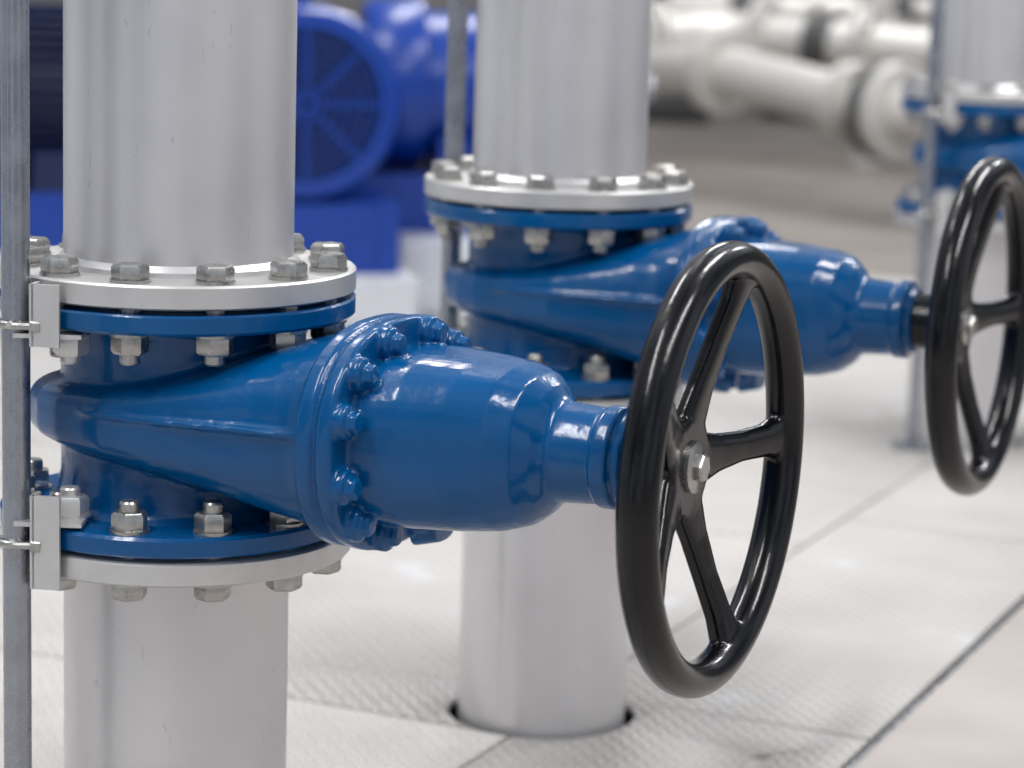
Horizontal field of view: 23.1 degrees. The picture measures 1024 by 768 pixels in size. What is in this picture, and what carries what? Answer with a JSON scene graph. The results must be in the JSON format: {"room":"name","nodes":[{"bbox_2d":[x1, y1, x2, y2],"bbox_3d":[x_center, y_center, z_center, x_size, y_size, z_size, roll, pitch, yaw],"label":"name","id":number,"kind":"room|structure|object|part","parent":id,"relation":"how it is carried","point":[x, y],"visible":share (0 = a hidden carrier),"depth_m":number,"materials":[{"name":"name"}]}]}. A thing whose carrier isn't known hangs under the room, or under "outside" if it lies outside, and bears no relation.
{"room":"mechanical room","nodes":[
{"label":"mechanical room","id":0,"kind":"room"},
{"bbox_2d":[29,0,476,20],"bbox_3d":[2.126,-4.088,16.529,26.000,4.800,0.200,2,10,0],"label":"wall","id":1,"kind":"structure","parent":0,"point":[352,8],"depth_m":16.72,"materials":[{"name":"paint"}]},
{"bbox_2d":[448,441,1021,747],"bbox_3d":[-2.893,0.420,4.492,7.165,0.020,9.500,6,11,24],"label":"pit","id":2,"kind":"object","parent":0,"point":[628,718],"visible":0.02,"depth_m":4.19,"materials":[{"name":"black"}]},
{"bbox_2d":[0,0,355,767],"bbox_3d":[-0.290,-1.080,2.229,0.351,3.880,0.351,6,11,24],"label":"pipe","id":3,"kind":"object","parent":2,"relation":"on","point":[179,116],"visible":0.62,"depth_m":2.30,"materials":[{"name":"silver metal"}]},
{"bbox_2d":[0,241,803,698],"bbox_3d":[-0.141,0.040,2.342,0.743,0.404,0.404,6,11,24],"label":"valve","id":4,"kind":"object","parent":3,"relation":"attached to","point":[380,432],"visible":0.9,"depth_m":2.24,"materials":[{"name":"metal"}]},
{"bbox_2d":[424,0,692,738],"bbox_3d":[0.088,-1.205,3.000,0.351,3.880,0.351,6,11,24],"label":"pipe","id":5,"kind":"object","parent":2,"relation":"on","point":[562,86],"visible":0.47,"depth_m":3.10,"materials":[{"name":"silver metal"}]},
{"bbox_2d":[440,0,467,328],"bbox_3d":[-0.031,-1.054,3.155,0.086,2.240,0.056,2,10,0],"label":"support rod","id":6,"kind":"object","parent":5,"relation":"attached to","point":[457,9],"visible":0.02,"depth_m":3.27,"materials":[{"name":"metal"}]},
{"bbox_2d":[424,156,1023,495],"bbox_3d":[0.238,-0.103,3.110,0.743,0.404,0.404,6,11,24],"label":"valve","id":7,"kind":"object","parent":5,"relation":"attached to","point":[566,303],"visible":0.73,"depth_m":3.02,"materials":[{"name":"metal"}]},
{"bbox_2d":[895,0,1023,447],"bbox_3d":[0.999,-1.524,4.955,0.340,3.880,0.340,6,11,24],"label":"pipe","id":8,"kind":"object","parent":2,"relation":"on","point":[982,59],"visible":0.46,"depth_m":5.03,"materials":[{"name":"silver metal"}]},
{"bbox_2d":[896,97,1023,218],"bbox_3d":[1.150,-0.449,5.060,0.743,0.404,0.404,6,11,24],"label":"valve","id":9,"kind":"object","parent":8,"relation":"attached to","point":[957,152],"visible":0.34,"depth_m":5.02,"materials":[{"name":"metal"}]},
{"bbox_2d":[646,104,921,279],"bbox_3d":[5.617,-1.721,16.958,28.000,0.200,24.397,6,11,24],"label":"hall screed","id":10,"kind":"structure","parent":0,"point":[800,182],"depth_m":10.86,"materials":[{"name":"grey concrete"}]},
{"bbox_2d":[0,276,1023,767],"bbox_3d":[-2.226,0.118,4.688,6.149,0.012,8.494,6,11,24],"label":"plates","id":11,"kind":"object","parent":10,"relation":"on","point":[891,576],"visible":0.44,"depth_m":3.73,"materials":[{"name":"grey metal"}]},
{"bbox_2d":[0,3,62,251],"bbox_3d":[-1.362,-0.689,6.308,0.944,0.662,0.460,-2,11,-20],"label":"motor","id":12,"kind":"object","parent":11,"relation":"on","point":[45,20],"visible":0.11,"depth_m":6.19,"materials":[{"name":"blue metal"}]},
{"bbox_3d":[-1.438,-0.432,6.329,0.784,0.145,0.419,-2,11,-20],"label":"frame","id":13,"kind":"part","parent":12,"relation":"part of","materials":[{"name":"blue metal"}]},
{"bbox_2d":[0,0,90,767],"bbox_3d":[-0.419,-0.707,2.162,0.106,2.600,0.080,2,10,0],"label":"support rod","id":14,"kind":"object","parent":11,"relation":"on","point":[30,539],"visible":1,"depth_m":2.28,"materials":[{"name":"metal"}]},
{"bbox_3d":[-0.432,-0.707,2.162,0.026,2.600,0.026,2,10,0],"label":"rod","id":15,"kind":"part","parent":14,"relation":"part of","materials":[{"name":"grey metal"}]},
{"bbox_2d":[294,0,400,274],"bbox_3d":[-0.654,-0.732,6.774,0.500,0.748,1.015,-1,10,-16],"label":"motor","id":16,"kind":"object","parent":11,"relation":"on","point":[348,97],"visible":0.5,"depth_m":6.34,"materials":[{"name":"blue metal"}]},
{"bbox_2d":[295,26,381,181],"bbox_3d":[-0.517,-0.704,6.289,0.395,0.395,0.013,-1,10,-16],"label":"grille","id":17,"kind":"object","parent":16,"relation":"attached to","point":[338,138],"depth_m":6.32,"materials":[{"name":"blue metal"}]},
{"bbox_3d":[-0.642,-0.442,6.750,0.495,0.185,0.843,-1,10,-16],"label":"frame","id":18,"kind":"part","parent":16,"relation":"part of","materials":[{"name":"blue metal"}]},
{"bbox_2d":[308,268,418,331],"bbox_3d":[-0.671,-0.288,6.808,0.620,0.140,1.000,-1,10,-16],"label":"concrete plinth","id":19,"kind":"object","parent":11,"relation":"on","point":[376,294],"visible":0.14,"depth_m":6.39,"materials":[{"name":"white concrete"}]},
{"bbox_2d":[399,233,468,316],"bbox_3d":[-0.010,-0.337,7.029,0.680,0.200,0.720,0,10,-8],"label":"concrete plinth","id":20,"kind":"object","parent":11,"relation":"on","point":[420,254],"visible":0.06,"depth_m":6.64,"materials":[{"name":"white concrete"}]},
{"bbox_2d":[359,0,654,233],"bbox_3d":[-0.013,-0.789,7.029,0.826,0.689,0.470,0,10,-8],"label":"motor","id":21,"kind":"object","parent":11,"relation":"on","point":[414,37],"visible":0.1,"depth_m":6.81,"materials":[{"name":"blue metal"}]},
{"bbox_3d":[-0.084,-0.529,7.066,0.686,0.160,0.428,0,10,-8],"label":"frame","id":22,"kind":"part","parent":21,"relation":"part of","materials":[{"name":"blue metal"}]},
{"bbox_2d":[889,0,964,450],"bbox_3d":[0.870,-1.150,4.888,0.106,2.600,0.080,2,10,0],"label":"support rod","id":23,"kind":"object","parent":11,"relation":"on","point":[944,199],"visible":0.98,"depth_m":5.01,"materials":[{"name":"metal"}]},
{"bbox_3d":[0.818,0.125,5.114,0.080,0.008,0.080,2,10,0],"label":"foot plate","id":24,"kind":"part","parent":23,"relation":"part of","materials":[{"name":"grey metal"}]},
{"bbox_3d":[0.857,-1.151,4.888,0.026,2.600,0.026,2,10,0],"label":"rod","id":25,"kind":"part","parent":23,"relation":"part of","materials":[{"name":"grey metal"}]},
{"bbox_2d":[648,0,707,123],"bbox_3d":[0.609,-1.966,14.466,1.100,0.850,0.520,4,10,10],"label":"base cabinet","id":26,"kind":"object","parent":10,"relation":"on","point":[664,107],"visible":0.12,"depth_m":14.24,"materials":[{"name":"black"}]},
{"bbox_2d":[650,26,926,162],"bbox_3d":[1.438,-0.987,9.592,0.463,0.672,3.740,-5,12,-35],"label":"pipe","id":27,"kind":"object","parent":10,"relation":"on","point":[857,104],"visible":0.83,"depth_m":9.84,"materials":[{"name":"metal"}]},
{"bbox_2d":[763,108,814,121],"bbox_3d":[2.008,-1.919,14.873,1.000,0.700,0.520,4,10,10],"label":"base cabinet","id":28,"kind":"object","parent":10,"relation":"on","point":[769,114],"visible":0.06,"depth_m":14.79,"materials":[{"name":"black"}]},
{"bbox_2d":[651,0,929,70],"bbox_3d":[2.456,-1.291,11.221,4.528,0.764,0.699,6,11,23],"label":"pipe","id":29,"kind":"object","parent":10,"relation":"on","point":[822,39],"visible":0.48,"depth_m":11.64,"materials":[{"name":"metal"}]},
{"bbox_2d":[668,0,931,25],"bbox_3d":[3.050,-1.499,12.255,4.650,0.848,0.383,5,10,16],"label":"pipe","id":30,"kind":"object","parent":10,"relation":"on","point":[918,12],"visible":0.18,"depth_m":12.53,"materials":[{"name":"metal"}]},
{"bbox_2d":[844,0,907,165],"bbox_3d":[1.738,-2.521,11.630,0.300,3.000,0.300,2,10,0],"label":"pipe","id":31,"kind":"object","parent":10,"relation":"on","point":[888,6],"visible":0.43,"depth_m":11.71,"materials":[{"name":"white metal"}]},
{"bbox_2d":[853,605,1023,767],"bbox_3d":[5.788,1.373,-0.476,12.833,0.200,7.600,6,11,24],"label":"concrete","id":32,"kind":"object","parent":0,"point":[974,718],"visible":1,"depth_m":3.30,"materials":[{"name":"grey concrete"}]},
{"bbox_2d":[847,601,1023,767],"bbox_3d":[0.574,0.444,3.431,0.005,0.052,8.500,6,11,24],"label":"trim","id":33,"kind":"structure","parent":32,"relation":"attached to","point":[1019,606],"depth_m":3.43,"materials":[{"name":"grey metal"}]}
]}

